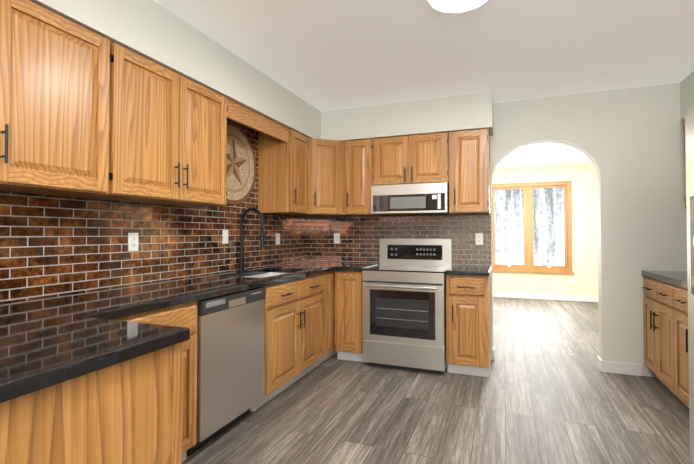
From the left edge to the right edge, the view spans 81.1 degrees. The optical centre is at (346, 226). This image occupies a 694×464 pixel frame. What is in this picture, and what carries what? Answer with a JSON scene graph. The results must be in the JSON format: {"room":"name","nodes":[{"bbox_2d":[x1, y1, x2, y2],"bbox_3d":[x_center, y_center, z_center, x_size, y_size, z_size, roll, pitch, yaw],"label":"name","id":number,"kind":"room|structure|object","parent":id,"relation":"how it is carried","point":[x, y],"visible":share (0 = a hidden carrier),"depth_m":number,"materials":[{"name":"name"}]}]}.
{"room":"kitchen","nodes":[
{"label":"kitchen","id":0,"kind":"room"},
{"bbox_2d":[154,0,693,167],"bbox_3d":[1.331,-1.313,2.651,6.150,0.100,11.530,0,-1,21],"label":"ceiling","id":1,"kind":"structure","parent":0,"point":[324,55],"depth_m":2.83,"materials":[{"name":"white paint"}]},
{"bbox_2d":[29,0,320,138],"bbox_3d":[-1.585,-1.119,1.470,0.360,0.328,7.030,0,-1,21],"label":"soffit","id":2,"kind":"structure","parent":1,"relation":"attached to","point":[155,32],"depth_m":2.51,"materials":[{"name":"white paint"}]},
{"bbox_2d":[321,91,492,140],"bbox_3d":[0.592,-1.072,4.204,1.730,0.328,0.360,0,-1,21],"label":"soffit","id":3,"kind":"structure","parent":1,"relation":"attached to","point":[474,111],"depth_m":4.00,"materials":[{"name":"white paint"}]},
{"bbox_2d":[427,0,487,12],"bbox_3d":[0.605,-1.251,2.175,0.350,0.032,0.350,0,-1,21],"label":"ceiling light","id":4,"kind":"object","parent":1,"relation":"in","point":[451,6],"visible":1,"depth_m":2.26,"materials":[{"name":"white glass"}]},
{"bbox_2d":[680,71,693,119],"bbox_3d":[1.772,-1.141,0.172,0.340,0.328,7.030,0,-1,21],"label":"soffit","id":5,"kind":"structure","parent":1,"relation":"attached to","point":[686,95],"depth_m":3.38,"materials":[{"name":"white paint"}]},
{"bbox_2d":[182,297,689,463],"bbox_3d":[1.331,1.347,2.606,6.150,0.100,11.530,0,-1,21],"label":"floor","id":6,"kind":"structure","parent":0,"point":[547,391],"depth_m":2.84,"materials":[{"name":"grey wood"}]},
{"bbox_2d":[0,340,187,463],"bbox_3d":[-1.791,0.805,-0.183,1.134,0.888,3.840,0,-1,21],"label":"base cabinet","id":7,"kind":"object","parent":6,"relation":"on","point":[142,409],"depth_m":1.15,"materials":[{"name":"brown wood"}]},
{"bbox_2d":[0,261,378,402],"bbox_3d":[-1.202,0.364,1.299,1.169,0.040,7.014,0,-1,21],"label":"countertop","id":8,"kind":"structure","parent":7,"relation":"on","point":[45,342],"depth_m":1.43,"materials":[{"name":"black stone"}]},
{"bbox_2d":[236,207,264,270],"bbox_3d":[-0.824,0.107,3.435,0.264,0.545,0.118,0,-1,21],"label":"pull-down faucet","id":9,"kind":"object","parent":8,"relation":"on","point":[262,245],"visible":1,"depth_m":3.47,"materials":[{"name":"black metal"}]},
{"bbox_2d":[246,272,285,277],"bbox_3d":[-0.673,0.529,3.400,0.432,0.213,0.812,0,-1,21],"label":"sink basin","id":10,"kind":"object","parent":8,"relation":"in","point":[266,275],"visible":0.02,"depth_m":3.75,"materials":[{"name":"silver metal"}]},
{"bbox_2d":[112,301,197,448],"bbox_3d":[-1.216,0.843,2.022,0.615,0.888,0.684,0,-1,21],"label":"base cabinet","id":11,"kind":"object","parent":6,"relation":"on","point":[182,315],"depth_m":2.15,"materials":[{"name":"brown wood"}]},
{"bbox_2d":[187,287,264,455],"bbox_3d":[-0.962,0.857,2.638,0.597,0.880,0.634,0,-1,21],"label":"dishwasher","id":12,"kind":"object","parent":6,"relation":"on","point":[230,360],"visible":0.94,"depth_m":2.46,"materials":[{"name":"grey metal"}]},
{"bbox_2d":[264,271,335,370],"bbox_3d":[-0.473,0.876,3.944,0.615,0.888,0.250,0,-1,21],"label":"base cabinet","id":13,"kind":"object","parent":6,"relation":"on","point":[299,314],"depth_m":3.33,"materials":[{"name":"brown wood"}]},
{"bbox_2d":[335,271,363,361],"bbox_3d":[0.123,0.880,4.208,0.302,0.888,0.615,0,-1,21],"label":"base cabinet","id":14,"kind":"object","parent":6,"relation":"on","point":[348,284],"depth_m":3.93,"materials":[{"name":"brown wood"}]},
{"bbox_2d":[362,239,451,373],"bbox_3d":[0.600,0.720,3.954,0.754,1.200,0.702,0,-1,21],"label":"range","id":15,"kind":"object","parent":6,"relation":"on","point":[404,304],"visible":0.94,"depth_m":3.71,"materials":[{"name":"silver metal"}]},
{"bbox_2d":[446,273,490,376],"bbox_3d":[1.151,0.873,3.811,0.358,0.888,0.615,0,-1,21],"label":"base cabinet","id":16,"kind":"object","parent":6,"relation":"on","point":[468,325],"depth_m":3.53,"materials":[{"name":"brown wood"}]},
{"bbox_2d":[445,265,491,275],"bbox_3d":[1.153,0.407,3.811,0.369,0.040,0.629,0,-1,21],"label":"countertop","id":17,"kind":"structure","parent":16,"relation":"on","point":[469,270],"depth_m":3.57,"materials":[{"name":"black stone"}]},
{"bbox_2d":[599,358,641,375],"bbox_3d":[2.456,1.264,3.639,0.314,0.100,0.034,0,-1,21],"label":"baseboard","id":18,"kind":"structure","parent":6,"relation":"on","point":[620,368],"depth_m":3.63,"materials":[{"name":"white wood"}]},
{"bbox_2d":[642,276,669,389],"bbox_3d":[2.761,0.861,3.109,0.625,0.888,0.763,0,-1,21],"label":"base cabinet","id":19,"kind":"object","parent":6,"relation":"on","point":[665,329],"depth_m":3.28,"materials":[{"name":"brown wood"}]},
{"bbox_2d":[666,282,688,407],"bbox_3d":[2.521,0.851,2.488,0.625,0.888,0.812,0,-1,21],"label":"base cabinet","id":20,"kind":"object","parent":6,"relation":"on","point":[677,355],"depth_m":2.87,"materials":[{"name":"brown wood"}]},
{"bbox_2d":[641,270,687,288],"bbox_3d":[2.545,0.386,2.568,0.634,0.040,1.944,0,-1,21],"label":"countertop","id":21,"kind":"structure","parent":20,"relation":"on","point":[678,278],"depth_m":3.13,"materials":[{"name":"black stone"}]},
{"bbox_2d":[685,110,693,463],"bbox_3d":[1.819,0.365,1.281,1.012,1.818,0.920,0,-1,21],"label":"refrigerator","id":22,"kind":"object","parent":6,"relation":"on","point":[689,130],"visible":1,"depth_m":1.84,"materials":[{"name":"grey plastic"}]},
{"bbox_2d":[492,163,597,296],"bbox_3d":[3.392,0.108,7.958,6.150,2.560,0.100,0,-1,21],"label":"wall","id":23,"kind":"structure","parent":0,"point":[584,235],"depth_m":7.58,"materials":[{"name":"beige paint"}]},
{"bbox_2d":[492,181,573,273],"bbox_3d":[3.518,0.011,7.857,1.510,1.740,0.120,0,-1,21],"label":"window","id":24,"kind":"structure","parent":23,"relation":"in","point":[528,266],"depth_m":7.84,"materials":[{"name":"brown wood"}]},
{"bbox_2d":[493,292,598,301],"bbox_3d":[3.371,1.337,7.884,5.950,0.100,0.014,0,-1,21],"label":"baseboard","id":25,"kind":"structure","parent":23,"relation":"attached to","point":[495,294],"depth_m":7.71,"materials":[{"name":"white wood"}]},
{"bbox_2d":[584,172,590,177],"bbox_3d":[4.446,-0.949,7.498,0.110,0.110,0.029,0,-1,21],"label":"detector","id":26,"kind":"object","parent":23,"relation":"attached to","point":[587,175],"depth_m":7.49,"materials":[{"name":"white plastic"}]},
{"bbox_2d":[490,83,686,376],"bbox_3d":[1.382,0.043,4.147,4.150,2.560,0.140,0,-1,21],"label":"wall","id":27,"kind":"structure","parent":0,"point":[628,143],"depth_m":3.65,"materials":[{"name":"white paint"}]},
{"bbox_2d":[344,138,380,215],"bbox_3d":[0.205,-0.514,4.348,0.388,0.780,0.340,0,-1,21],"label":"upper cabinet","id":28,"kind":"object","parent":27,"relation":"attached to","point":[361,157],"depth_m":4.19,"materials":[{"name":"brown wood"}]},
{"bbox_2d":[306,211,491,266],"bbox_3d":[0.479,0.143,4.417,2.060,0.590,0.005,0,-1,21],"label":"backsplash","id":29,"kind":"structure","parent":27,"relation":"attached to","point":[360,236],"depth_m":4.43,"materials":[{"name":"brick"}]},
{"bbox_2d":[334,233,339,242],"bbox_3d":[-0.116,0.131,4.640,0.072,0.116,0.007,0,-1,21],"label":"outlet","id":30,"kind":"object","parent":29,"relation":"attached to","point":[336,235],"depth_m":4.64,"materials":[{"name":"white plastic"}]},
{"bbox_2d":[475,233,482,244],"bbox_3d":[1.330,0.122,4.081,0.072,0.116,0.007,0,-1,21],"label":"outlet","id":31,"kind":"object","parent":29,"relation":"attached to","point":[478,238],"depth_m":4.08,"materials":[{"name":"white plastic"}]},
{"bbox_2d":[380,132,447,184],"bbox_3d":[0.674,-0.662,4.169,0.757,0.489,0.340,0,-1,21],"label":"upper cabinet","id":32,"kind":"object","parent":27,"relation":"attached to","point":[421,158],"depth_m":3.99,"materials":[{"name":"brown wood"}]},
{"bbox_2d":[371,182,449,214],"bbox_3d":[0.658,-0.271,4.122,0.750,0.284,0.420,0,-1,21],"label":"microwave","id":33,"kind":"object","parent":32,"relation":"attached to","point":[418,199],"visible":0.98,"depth_m":3.94,"materials":[{"name":"grey metal"}]},
{"bbox_2d":[448,128,489,214],"bbox_3d":[1.165,-0.520,3.977,0.435,0.780,0.340,0,-1,21],"label":"upper cabinet","id":34,"kind":"object","parent":27,"relation":"attached to","point":[458,162],"depth_m":3.81,"materials":[{"name":"brown wood"}]},
{"bbox_3d":[-1.818,-0.002,1.488,0.100,2.560,7.130,0,-1,21],"label":"wall","id":35,"kind":"structure","parent":0,"visible":0},
{"bbox_2d":[0,0,127,199],"bbox_3d":[-1.526,-0.560,1.625,0.340,0.780,1.160,0,-1,21],"label":"upper cabinet","id":36,"kind":"object","parent":35,"relation":"attached to","point":[86,113],"depth_m":1.81,"materials":[{"name":"brown wood"}]},
{"bbox_2d":[0,118,305,303],"bbox_3d":[-1.751,-0.283,1.520,0.005,1.342,7.030,0,-1,21],"label":"backsplash","id":37,"kind":"structure","parent":35,"relation":"attached to","point":[51,245],"depth_m":2.48,"materials":[{"name":"brick"}]},
{"bbox_2d":[128,233,138,250],"bbox_3d":[-1.342,0.096,2.551,0.007,0.116,0.072,0,-1,21],"label":"electrical outlet","id":38,"kind":"object","parent":37,"relation":"attached to","point":[132,241],"depth_m":2.55,"materials":[{"name":"white plastic"}]},
{"bbox_2d":[222,230,227,243],"bbox_3d":[-1.015,0.083,3.395,0.009,0.115,0.070,0,-1,21],"label":"electrical outlet","id":39,"kind":"object","parent":37,"relation":"attached to","point":[225,232],"depth_m":3.39,"materials":[{"name":"white plastic"}]},
{"bbox_2d":[226,121,255,203],"bbox_3d":[-0.983,-0.548,3.495,0.004,0.710,0.710,0,-1,21],"label":"art","id":40,"kind":"object","parent":37,"relation":"attached to","point":[240,170],"visible":0.62,"depth_m":3.57,"materials":[{"name":"brown"}]},
{"bbox_2d":[276,233,279,243],"bbox_3d":[-0.711,0.124,4.183,0.007,0.116,0.072,0,-1,21],"label":"electrical outlet","id":41,"kind":"object","parent":37,"relation":"attached to","point":[277,234],"depth_m":4.18,"materials":[{"name":"white plastic"}]},
{"bbox_2d":[112,49,231,206],"bbox_3d":[-1.189,-0.545,2.497,0.340,0.780,0.990,0,-1,21],"label":"upper cabinet","id":42,"kind":"object","parent":35,"relation":"attached to","point":[177,125],"depth_m":2.43,"materials":[{"name":"brown wood"}]},
{"bbox_2d":[256,128,311,215],"bbox_3d":[-0.575,-0.520,4.004,0.399,0.780,0.464,0,-1,21],"label":"upper cabinet","id":43,"kind":"object","parent":35,"relation":"attached to","point":[284,154],"depth_m":3.82,"materials":[{"name":"brown wood"}]},
{"bbox_2d":[301,138,348,216],"bbox_3d":[-0.322,-0.513,4.373,0.604,0.780,0.674,0,-1,21],"label":"upper cabinet","id":44,"kind":"object","parent":35,"relation":"attached to","point":[327,155],"depth_m":4.19,"materials":[{"name":"brown wood"}]},
{"bbox_3d":[1.959,-0.027,0.027,0.100,2.560,7.130,0,-1,21],"label":"wall","id":45,"kind":"structure","parent":0,"visible":0},
{"bbox_2d":[683,118,685,208],"bbox_3d":[2.827,-0.538,2.906,0.340,0.780,0.990,0,-1,21],"label":"upper cabinet","id":46,"kind":"object","parent":45,"relation":"attached to","point":[685,162],"visible":0.23,"depth_m":3.37,"materials":[{"name":"brown wood"}]},
{"label":"outside","id":47,"kind":"structure","parent":0,"visible":0},
{"bbox_2d":[494,187,564,265],"bbox_3d":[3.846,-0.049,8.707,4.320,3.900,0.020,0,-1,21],"label":"window panes","id":48,"kind":"structure","parent":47,"point":[548,222],"depth_m":8.64,"materials":[{"name":"white"}]}
]}

